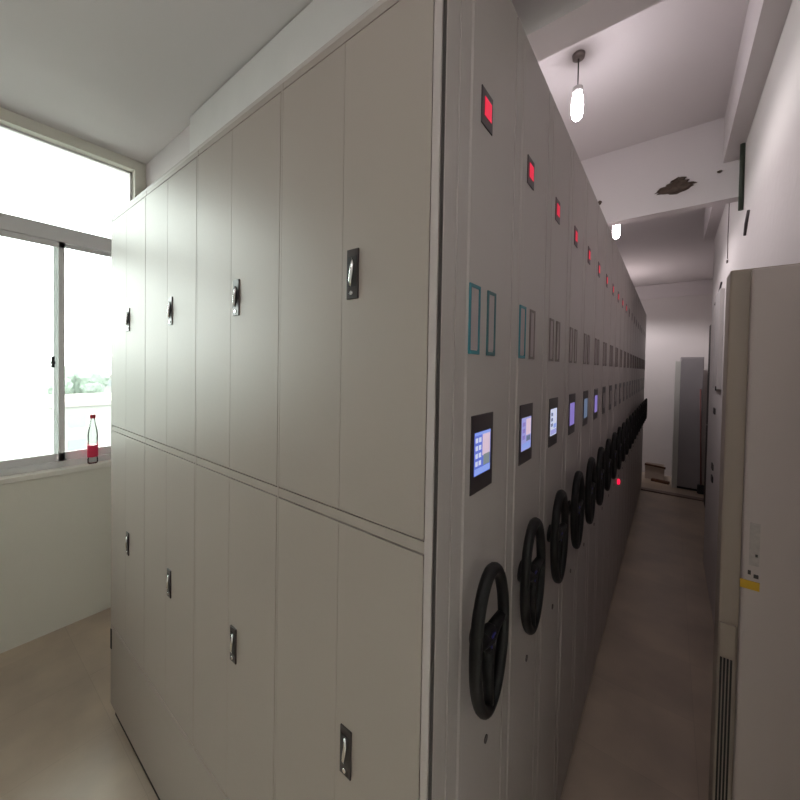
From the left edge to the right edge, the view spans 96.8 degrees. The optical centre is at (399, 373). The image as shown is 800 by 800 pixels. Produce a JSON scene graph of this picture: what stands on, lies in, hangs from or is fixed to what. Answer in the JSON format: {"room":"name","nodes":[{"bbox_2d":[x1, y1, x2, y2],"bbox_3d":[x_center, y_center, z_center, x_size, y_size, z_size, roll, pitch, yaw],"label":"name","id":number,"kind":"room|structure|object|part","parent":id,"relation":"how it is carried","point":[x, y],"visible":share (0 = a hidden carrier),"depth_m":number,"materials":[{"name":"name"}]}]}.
{"room":"archive storage room","nodes":[
{"label":"archive storage room","id":0,"kind":"room"},
{"bbox_2d":[0,107,145,653],"bbox_3d":[-0.879,0.042,3.891,0.200,3.036,8.950,2,1,37],"label":"wall","id":1,"kind":"structure","parent":0,"point":[55,531],"depth_m":2.16,"materials":[{"name":"paint"}]},
{"bbox_2d":[0,459,110,484],"bbox_3d":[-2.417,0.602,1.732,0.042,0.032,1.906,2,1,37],"label":"trim","id":2,"kind":"structure","parent":1,"relation":"attached to","point":[31,476],"depth_m":2.13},
{"bbox_2d":[87,414,97,463],"bbox_3d":[-1.998,0.423,2.309,0.056,0.319,0.056,2,1,37],"label":"drink bottle","id":3,"kind":"object","parent":2,"relation":"on","point":[92,449],"visible":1,"depth_m":2.30,"materials":[{"name":"clear plastic"}]},
{"bbox_2d":[0,124,131,476],"bbox_3d":[-2.450,-0.404,1.757,0.070,1.985,1.856,2,1,37],"label":"window","id":4,"kind":"structure","parent":1,"relation":"in","point":[59,238],"depth_m":2.21,"materials":[{"name":"grey metal"}]},
{"bbox_3d":[-2.272,-0.132,2.010,0.016,1.367,0.550,2,1,37],"label":"sash","id":5,"kind":"part","parent":4,"relation":"part of","materials":[{"name":"grey metal"}]},
{"bbox_3d":[-2.272,-0.141,2.010,0.004,1.276,0.494,2,1,37],"label":"pane","id":6,"kind":"part","parent":4,"relation":"part of","materials":[{"name":"clear glass"}]},
{"bbox_3d":[-2.443,-1.135,1.750,0.004,0.462,1.791,2,1,37],"label":"pane","id":7,"kind":"part","parent":4,"relation":"part of","materials":[{"name":"clear glass"}]},
{"bbox_3d":[-2.042,-0.134,2.348,0.016,1.367,0.363,2,1,37],"label":"sash","id":8,"kind":"part","parent":4,"relation":"part of","materials":[{"name":"grey metal"}]},
{"bbox_2d":[146,125,189,187],"bbox_3d":[-0.478,-1.307,1.595,3.153,0.236,0.160,2,1,37],"label":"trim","id":9,"kind":"structure","parent":1,"relation":"attached to","point":[178,148],"depth_m":2.24,"materials":[{"name":"paint"}]},
{"bbox_2d":[511,0,662,61],"bbox_3d":[-0.290,-1.302,1.842,3.153,0.249,0.130,2,1,37],"label":"ceiling beam","id":10,"kind":"structure","parent":1,"relation":"attached to","point":[550,27],"depth_m":1.17,"materials":[{"name":"paint"}]},
{"bbox_2d":[581,117,739,226],"bbox_3d":[0.545,-1.209,2.884,3.222,0.446,0.091,2,1,37],"label":"ceiling beam","id":11,"kind":"structure","parent":1,"relation":"attached to","point":[684,170],"depth_m":2.08,"materials":[{"name":"paint"}]},
{"bbox_2d":[0,472,713,799],"bbox_3d":[0.542,1.666,2.816,3.845,0.120,9.350,2,1,37],"label":"floor","id":12,"kind":"structure","parent":0,"point":[644,731],"depth_m":1.77,"materials":[{"name":"tile"}]},
{"bbox_2d":[110,0,516,799],"bbox_3d":[-0.521,0.398,1.197,1.767,2.439,0.321,2,1,37],"label":"shelving unit","id":13,"kind":"object","parent":12,"relation":"on","point":[311,306],"visible":1,"depth_m":0.74,"materials":[{"name":"grey metal"}]},
{"bbox_3d":[-1.226,0.700,1.556,0.193,0.883,0.013,2,1,37],"label":"door","id":14,"kind":"part","parent":13,"relation":"part of","materials":[{"name":"grey metal"}]},
{"bbox_3d":[-1.210,-0.221,1.538,0.193,0.907,0.013,2,1,37],"label":"door","id":15,"kind":"part","parent":13,"relation":"part of","materials":[{"name":"grey metal"}]},
{"bbox_3d":[-1.132,0.703,1.470,0.030,0.094,0.012,2,1,37],"label":"handle","id":16,"kind":"part","parent":13,"relation":"part of","materials":[{"name":"black plastic"}]},
{"bbox_3d":[-1.116,-0.222,1.452,0.030,0.094,0.012,2,1,37],"label":"handle","id":17,"kind":"part","parent":13,"relation":"part of","materials":[{"name":"black plastic"}]},
{"bbox_3d":[-1.062,0.705,1.431,0.218,0.883,0.013,2,1,37],"label":"door","id":18,"kind":"part","parent":13,"relation":"part of","materials":[{"name":"grey metal"}]},
{"bbox_3d":[-1.046,-0.216,1.413,0.218,0.907,0.013,2,1,37],"label":"door","id":19,"kind":"part","parent":13,"relation":"part of","materials":[{"name":"grey metal"}]},
{"bbox_3d":[-0.872,-0.210,1.281,0.201,0.907,0.013,2,1,37],"label":"door","id":20,"kind":"part","parent":13,"relation":"part of","materials":[{"name":"grey metal"}]},
{"bbox_3d":[-0.888,0.710,1.298,0.201,0.883,0.013,2,1,37],"label":"door","id":21,"kind":"part","parent":13,"relation":"part of","materials":[{"name":"grey metal"}]},
{"bbox_3d":[-0.791,0.714,1.210,0.030,0.094,0.012,2,1,37],"label":"handle","id":22,"kind":"part","parent":13,"relation":"part of","materials":[{"name":"black plastic"}]},
{"bbox_3d":[-0.774,-0.211,1.192,0.030,0.094,0.012,2,1,37],"label":"handle","id":23,"kind":"part","parent":13,"relation":"part of","materials":[{"name":"black plastic"}]},
{"bbox_3d":[-0.721,0.716,1.171,0.218,0.883,0.013,2,1,37],"label":"door","id":24,"kind":"part","parent":13,"relation":"part of","materials":[{"name":"grey metal"}]},
{"bbox_3d":[-0.705,-0.205,1.153,0.218,0.907,0.013,2,1,37],"label":"door","id":25,"kind":"part","parent":13,"relation":"part of","materials":[{"name":"grey metal"}]},
{"bbox_3d":[-0.547,0.721,1.038,0.201,0.883,0.013,2,1,37],"label":"door","id":26,"kind":"part","parent":13,"relation":"part of","materials":[{"name":"grey metal"}]},
{"bbox_3d":[-0.531,-0.199,1.020,0.201,0.907,0.013,2,1,37],"label":"door","id":27,"kind":"part","parent":13,"relation":"part of","materials":[{"name":"grey metal"}]},
{"bbox_3d":[-0.449,0.725,0.949,0.030,0.094,0.012,2,1,37],"label":"handle","id":28,"kind":"part","parent":13,"relation":"part of","materials":[{"name":"black plastic"}]},
{"bbox_3d":[-0.433,-0.201,0.932,0.030,0.094,0.012,2,1,37],"label":"handle","id":29,"kind":"part","parent":13,"relation":"part of","materials":[{"name":"black plastic"}]},
{"bbox_3d":[-0.379,0.727,0.910,0.218,0.883,0.013,2,1,37],"label":"door","id":30,"kind":"part","parent":13,"relation":"part of","materials":[{"name":"grey metal"}]},
{"bbox_3d":[-0.363,-0.194,0.893,0.218,0.907,0.013,2,1,37],"label":"door","id":31,"kind":"part","parent":13,"relation":"part of","materials":[{"name":"grey metal"}]},
{"bbox_3d":[-0.205,0.732,0.777,0.201,0.883,0.013,2,1,37],"label":"door","id":32,"kind":"part","parent":13,"relation":"part of","materials":[{"name":"grey metal"}]},
{"bbox_3d":[-0.189,-0.188,0.760,0.201,0.907,0.013,2,1,37],"label":"door","id":33,"kind":"part","parent":13,"relation":"part of","materials":[{"name":"grey metal"}]},
{"bbox_3d":[-0.108,0.736,0.689,0.030,0.094,0.012,2,1,37],"label":"handle","id":34,"kind":"part","parent":13,"relation":"part of","materials":[{"name":"black plastic"}]},
{"bbox_3d":[-0.092,-0.190,0.671,0.030,0.094,0.012,2,1,37],"label":"handle","id":35,"kind":"part","parent":13,"relation":"part of","materials":[{"name":"black plastic"}]},
{"bbox_3d":[-0.045,0.737,0.655,0.200,0.883,0.013,2,1,37],"label":"door","id":36,"kind":"part","parent":13,"relation":"part of","materials":[{"name":"grey metal"}]},
{"bbox_3d":[-0.029,-0.183,0.638,0.200,0.907,0.013,2,1,37],"label":"door","id":37,"kind":"part","parent":13,"relation":"part of","materials":[{"name":"grey metal"}]},
{"bbox_3d":[0.064,0.405,0.596,0.016,2.410,0.043,2,1,37],"label":"corner post","id":38,"kind":"part","parent":13,"relation":"part of","materials":[{"name":"grey metal"}]},
{"bbox_3d":[0.159,0.404,0.716,0.016,2.410,0.258,2,1,37],"label":"panel","id":39,"kind":"part","parent":13,"relation":"part of","materials":[{"name":"grey metal"}]},
{"bbox_3d":[0.165,-0.497,0.671,0.003,0.068,0.050,2,1,37],"label":"display frame","id":40,"kind":"part","parent":13,"relation":"part of","materials":[{"name":"black plastic"}]},
{"bbox_2d":[499,17,549,799],"bbox_3d":[-0.344,0.396,1.430,1.767,2.439,0.261,2,1,37],"label":"shelving unit","id":41,"kind":"object","parent":12,"relation":"on","point":[525,547],"visible":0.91,"depth_m":0.88,"materials":[{"name":"grey metal"}]},
{"bbox_3d":[0.324,-0.498,0.880,0.003,0.068,0.050,2,1,37],"label":"display frame","id":42,"kind":"part","parent":41,"relation":"part of","materials":[{"name":"black plastic"}]},
{"bbox_2d":[532,92,570,799],"bbox_3d":[-0.184,0.395,1.639,1.767,2.439,0.261,2,1,37],"label":"shelving unit","id":43,"kind":"object","parent":12,"relation":"on","point":[553,501],"visible":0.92,"depth_m":1.10,"materials":[{"name":"grey metal"}]},
{"bbox_3d":[0.483,-0.500,1.089,0.003,0.068,0.050,2,1,37],"label":"display frame","id":44,"kind":"part","parent":43,"relation":"part of","materials":[{"name":"black plastic"}]},
{"bbox_2d":[553,140,584,799],"bbox_3d":[-0.025,0.394,1.848,1.767,2.439,0.261,2,1,37],"label":"shelving unit","id":45,"kind":"object","parent":12,"relation":"on","point":[572,483],"visible":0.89,"depth_m":1.31,"materials":[{"name":"grey metal"}]},
{"bbox_3d":[0.643,-0.501,1.298,0.003,0.068,0.050,2,1,37],"label":"display frame","id":46,"kind":"part","parent":45,"relation":"part of","materials":[{"name":"black plastic"}]},
{"bbox_2d":[569,173,595,760],"bbox_3d":[0.135,0.393,2.057,1.767,2.439,0.261,2,1,37],"label":"shelving unit","id":47,"kind":"object","parent":12,"relation":"on","point":[586,465],"visible":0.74,"depth_m":1.52,"materials":[{"name":"grey metal"}]},
{"bbox_3d":[0.803,-0.502,1.508,0.003,0.068,0.050,2,1,37],"label":"display frame","id":48,"kind":"part","parent":47,"relation":"part of","materials":[{"name":"black plastic"}]},
{"bbox_2d":[582,199,604,711],"bbox_3d":[0.294,0.392,2.266,1.767,2.439,0.261,2,1,37],"label":"shelving unit","id":49,"kind":"object","parent":12,"relation":"on","point":[597,453],"visible":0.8,"depth_m":1.72,"materials":[{"name":"grey metal"}]},
{"bbox_2d":[592,220,611,673],"bbox_3d":[0.454,0.390,2.475,1.767,2.439,0.261,2,1,37],"label":"shelving unit","id":50,"kind":"object","parent":12,"relation":"on","point":[606,444],"visible":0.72,"depth_m":1.93,"materials":[{"name":"grey metal"}]},
{"bbox_2d":[600,236,617,642],"bbox_3d":[0.613,0.389,2.684,1.767,2.439,0.261,2,1,37],"label":"shelving unit","id":51,"kind":"object","parent":12,"relation":"on","point":[614,437],"visible":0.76,"depth_m":2.14,"materials":[{"name":"grey metal"}]},
{"bbox_2d":[606,247,622,619],"bbox_3d":[0.773,0.388,2.893,1.767,2.439,0.261,2,1,37],"label":"shelving unit","id":52,"kind":"object","parent":12,"relation":"on","point":[618,431],"visible":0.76,"depth_m":2.35,"materials":[{"name":"grey metal"}]},
{"bbox_2d":[612,259,625,596],"bbox_3d":[0.932,0.387,3.102,1.767,2.439,0.261,2,1,37],"label":"shelving unit","id":53,"kind":"object","parent":12,"relation":"on","point":[622,299],"visible":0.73,"depth_m":2.55,"materials":[{"name":"grey metal"}]},
{"bbox_2d":[616,268,629,580],"bbox_3d":[1.092,0.385,3.311,1.767,2.439,0.261,2,1,37],"label":"shelving unit","id":54,"kind":"object","parent":12,"relation":"on","point":[627,422],"visible":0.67,"depth_m":2.76,"materials":[{"name":"grey metal"}]},
{"bbox_2d":[620,275,632,565],"bbox_3d":[1.251,0.384,3.521,1.767,2.439,0.261,2,1,37],"label":"shelving unit","id":55,"kind":"object","parent":12,"relation":"on","point":[630,280],"visible":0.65,"depth_m":2.97,"materials":[{"name":"grey metal"}]},
{"bbox_2d":[624,282,634,550],"bbox_3d":[1.411,0.383,3.730,1.767,2.439,0.261,2,1,37],"label":"shelving unit","id":56,"kind":"object","parent":12,"relation":"on","point":[632,287],"visible":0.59,"depth_m":3.18,"materials":[{"name":"grey metal"}]},
{"bbox_2d":[626,287,636,542],"bbox_3d":[1.570,0.382,3.939,1.767,2.439,0.261,2,1,37],"label":"shelving unit","id":57,"kind":"object","parent":12,"relation":"on","point":[634,309],"visible":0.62,"depth_m":3.38,"materials":[{"name":"grey metal"}]},
{"bbox_2d":[629,292,638,530],"bbox_3d":[1.730,0.381,4.148,1.767,2.439,0.261,2,1,37],"label":"shelving unit","id":58,"kind":"object","parent":12,"relation":"on","point":[636,320],"visible":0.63,"depth_m":3.59,"materials":[{"name":"grey metal"}]},
{"bbox_2d":[631,296,640,523],"bbox_3d":[1.889,0.379,4.357,1.767,2.439,0.261,2,1,37],"label":"shelving unit","id":59,"kind":"object","parent":12,"relation":"on","point":[639,407],"visible":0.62,"depth_m":3.80,"materials":[{"name":"grey metal"}]},
{"bbox_2d":[634,301,642,511],"bbox_3d":[2.049,0.378,4.566,1.767,2.439,0.261,2,1,37],"label":"shelving unit","id":60,"kind":"object","parent":12,"relation":"on","point":[641,405],"visible":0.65,"depth_m":4.01,"materials":[{"name":"grey metal"}]},
{"bbox_2d":[635,306,643,507],"bbox_3d":[2.208,0.377,4.775,1.767,2.439,0.261,2,1,37],"label":"shelving unit","id":61,"kind":"object","parent":12,"relation":"on","point":[642,403],"visible":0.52,"depth_m":4.22,"materials":[{"name":"grey metal"}]},
{"bbox_2d":[637,308,644,500],"bbox_3d":[2.368,0.376,4.984,1.767,2.439,0.261,2,1,37],"label":"shelving unit","id":62,"kind":"object","parent":12,"relation":"on","point":[643,308],"visible":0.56,"depth_m":4.42,"materials":[{"name":"grey metal"}]},
{"bbox_2d":[639,310,645,492],"bbox_3d":[2.528,0.374,5.193,1.767,2.439,0.261,2,1,37],"label":"shelving unit","id":63,"kind":"object","parent":12,"relation":"on","point":[644,310],"visible":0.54,"depth_m":4.63,"materials":[{"name":"grey metal"}]},
{"bbox_2d":[640,313,646,488],"bbox_3d":[2.687,0.373,5.402,1.767,2.439,0.261,2,1,37],"label":"shelving unit","id":64,"kind":"object","parent":12,"relation":"on","point":[645,313],"visible":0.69,"depth_m":4.83,"materials":[{"name":"grey metal"}]},
{"bbox_2d":[645,462,665,479],"bbox_3d":[3.954,1.493,5.505,0.263,0.242,0.273,2,1,37],"label":"carton","id":65,"kind":"object","parent":12,"relation":"on","point":[652,470],"visible":0.9,"depth_m":5.43,"materials":[{"name":"brown cardboard"}]},
{"bbox_2d":[651,478,669,484],"bbox_3d":[3.874,1.598,5.289,0.070,0.035,0.220,0,1,-39],"label":"wooden block","id":66,"kind":"object","parent":12,"relation":"on","point":[652,479],"visible":1,"depth_m":5.27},
{"bbox_2d":[671,357,703,490],"bbox_3d":[4.157,0.694,5.144,0.310,1.860,0.455,2,1,37],"label":"tall cabinet","id":67,"kind":"object","parent":12,"relation":"on","point":[689,371],"visible":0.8,"depth_m":4.96,"materials":[{"name":"grey metal"}]},
{"bbox_2d":[697,389,703,494],"bbox_3d":[4.106,0.919,4.830,0.079,1.420,0.104,2,1,37],"label":"broom","id":68,"kind":"object","parent":12,"relation":"on","point":[700,488],"visible":0.94,"depth_m":4.83,"materials":[{"name":"red plastic"}]},
{"bbox_3d":[4.103,0.869,4.846,0.018,1.321,0.092,1,1,9],"label":"handle","id":69,"kind":"part","parent":68,"relation":"part of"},
{"bbox_2d":[708,263,799,799],"bbox_3d":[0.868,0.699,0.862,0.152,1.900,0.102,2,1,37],"label":"air conditioner","id":70,"kind":"object","parent":12,"relation":"on","point":[755,738],"visible":1,"depth_m":0.83,"materials":[{"name":"beige paint"}]},
{"bbox_2d":[715,656,731,799],"bbox_3d":[0.794,0.962,0.875,0.022,0.530,0.004,2,1,37],"label":"grille","id":71,"kind":"object","parent":70,"relation":"attached to","point":[723,686],"depth_m":0.87,"materials":[{"name":"grey metal"}]},
{"bbox_3d":[0.796,1.090,0.880,0.031,0.955,0.007,2,1,37],"label":"panel","id":72,"kind":"part","parent":70,"relation":"part of","materials":[{"name":"beige paint"}]},
{"bbox_2d":[0,0,748,286],"bbox_3d":[0.597,-1.489,2.756,3.845,0.120,9.350,2,1,37],"label":"ceiling","id":73,"kind":"structure","parent":0,"point":[126,78],"depth_m":1.67,"materials":[{"name":"paint"}]},
{"bbox_2d":[571,49,584,120],"bbox_3d":[0.783,-1.260,1.563,0.052,0.285,0.052,2,1,37],"label":"hanging bulb","id":74,"kind":"object","parent":73,"relation":"hanging from","point":[578,56],"visible":1,"depth_m":1.55,"materials":[{"name":"white glass"}]},
{"bbox_3d":[0.781,-1.176,1.565,0.047,0.116,0.047,2,1,37],"label":"bulb","id":75,"kind":"part","parent":74,"relation":"part of","materials":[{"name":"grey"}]},
{"bbox_2d":[572,84,582,94],"bbox_3d":[0.783,-1.250,1.564,0.045,0.036,0.045,2,1,37],"label":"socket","id":76,"kind":"object","parent":74,"relation":"attached to","point":[578,89],"depth_m":1.55,"materials":[{"name":"white plastic"}]},
{"bbox_3d":[0.784,-1.326,1.562,0.005,0.129,0.005,1,1,15],"label":"drop rod","id":77,"kind":"part","parent":74,"relation":"part of","materials":[{"name":"white metal"}]},
{"bbox_2d":[612,225,619,238],"bbox_3d":[1.561,-1.191,2.556,0.052,0.435,0.052,2,1,37],"label":"bulb","id":78,"kind":"object","parent":73,"relation":"hanging from","point":[616,229],"visible":0.4,"depth_m":2.54,"materials":[{"name":"white glass"}]},
{"bbox_2d":[640,294,711,481],"bbox_3d":[3.344,0.067,6.423,3.845,3.036,0.200,2,1,37],"label":"wall","id":79,"kind":"structure","parent":0,"point":[676,327],"depth_m":5.62,"materials":[{"name":"white paint"}]},
{"bbox_2d":[635,279,712,299],"bbox_3d":[3.299,-1.342,6.305,3.445,0.216,0.030,2,1,37],"label":"trim","id":80,"kind":"structure","parent":79,"relation":"attached to","point":[700,287],"depth_m":5.52,"materials":[{"name":"paint"}]},
{"bbox_2d":[703,0,799,623],"bbox_3d":[1.929,0.132,1.749,0.423,3.036,8.950,2,1,37],"label":"wall","id":81,"kind":"structure","parent":0,"point":[772,152],"depth_m":1.34,"materials":[{"name":"white paint"}]},
{"bbox_2d":[190,0,378,152],"bbox_3d":[-0.226,-1.301,1.280,2.366,0.205,0.035,2,1,37],"label":"beam","id":82,"kind":"structure","parent":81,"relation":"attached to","point":[320,21],"depth_m":1.48,"materials":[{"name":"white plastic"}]},
{"bbox_2d":[641,487,703,501],"bbox_3d":[3.685,1.615,4.738,0.780,0.018,0.100,2,1,37],"label":"trim","id":83,"kind":"structure","parent":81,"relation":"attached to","point":[642,488],"depth_m":4.73,"materials":[{"name":"grey metal"}]},
{"bbox_2d":[703,325,710,505],"bbox_3d":[3.698,0.489,4.217,0.119,2.290,0.719,2,2,44],"label":"door","id":84,"kind":"structure","parent":81,"relation":"in","point":[710,325],"depth_m":4.36,"materials":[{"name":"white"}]},
{"bbox_2d":[712,288,724,390],"bbox_3d":[2.183,-0.224,2.440,0.030,0.670,0.300,2,1,37],"label":"electrical box","id":85,"kind":"object","parent":81,"relation":"attached to","point":[720,297],"visible":1,"depth_m":2.33,"materials":[{"name":"white metal"}]},
{"bbox_2d":[726,203,729,262],"bbox_3d":[2.044,-0.884,2.212,0.008,0.385,0.020,2,1,37],"label":"hanging wire","id":86,"kind":"object","parent":81,"relation":"hanging from","point":[729,203],"visible":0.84,"depth_m":2.21,"materials":[{"name":"brown plastic"}]},
{"bbox_2d":[738,143,745,210],"bbox_3d":[1.698,-1.004,1.764,0.020,0.380,0.025,2,1,37],"label":"pipe","id":87,"kind":"object","parent":81,"relation":"attached to","point":[743,145],"visible":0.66,"depth_m":1.76,"materials":[{"name":"grey metal"}]},
{"bbox_2d":[743,210,749,235],"bbox_3d":[1.604,-0.698,1.644,0.013,0.094,0.095,2,1,37],"label":"pipe stub","id":88,"kind":"object","parent":81,"relation":"attached to","point":[748,211],"visible":1,"depth_m":1.64,"materials":[{"name":"black metal"}]},
{"bbox_2d":[704,0,791,240],"bbox_3d":[0.851,-1.260,0.682,0.069,0.249,5.960,2,1,37],"label":"ceiling beam","id":89,"kind":"structure","parent":81,"relation":"attached to","point":[765,20],"depth_m":1.40,"materials":[{"name":"paint"}]},
{"label":"outside","id":90,"kind":"structure","parent":0,"visible":0},
{"bbox_2d":[0,407,30,460],"bbox_3d":[-131.245,10.479,163.689,394.000,0.500,500.000,2,1,37],"label":"ground","id":91,"kind":"structure","parent":90,"point":[15,423],"depth_m":76.07,"materials":[{"name":"white"}]},
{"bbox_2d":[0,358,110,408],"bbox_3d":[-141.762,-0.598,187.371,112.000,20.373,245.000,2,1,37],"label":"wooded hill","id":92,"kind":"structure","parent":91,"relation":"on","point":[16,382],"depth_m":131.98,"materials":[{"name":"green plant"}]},
{"bbox_2d":[28,392,110,456],"bbox_3d":[-40.906,8.542,49.476,14.600,10.900,13.600,2,1,37],"label":"apartment building","id":93,"kind":"structure","parent":91,"relation":"on","point":[78,407],"depth_m":42.99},
{"bbox_2d":[45,363,109,394],"bbox_3d":[-55.064,5.822,60.718,6.506,15.422,8.278,2,1,37],"label":"tree","id":94,"kind":"object","parent":91,"relation":"on","point":[80,378],"visible":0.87,"depth_m":59.66,"materials":[{"name":"green plant"}]},
{"bbox_2d":[104,373,110,392],"bbox_3d":[-74.863,6.171,100.524,16.600,12.500,20.600,2,1,37],"label":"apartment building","id":95,"kind":"structure","parent":91,"relation":"on","point":[107,389],"depth_m":89.29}
]}

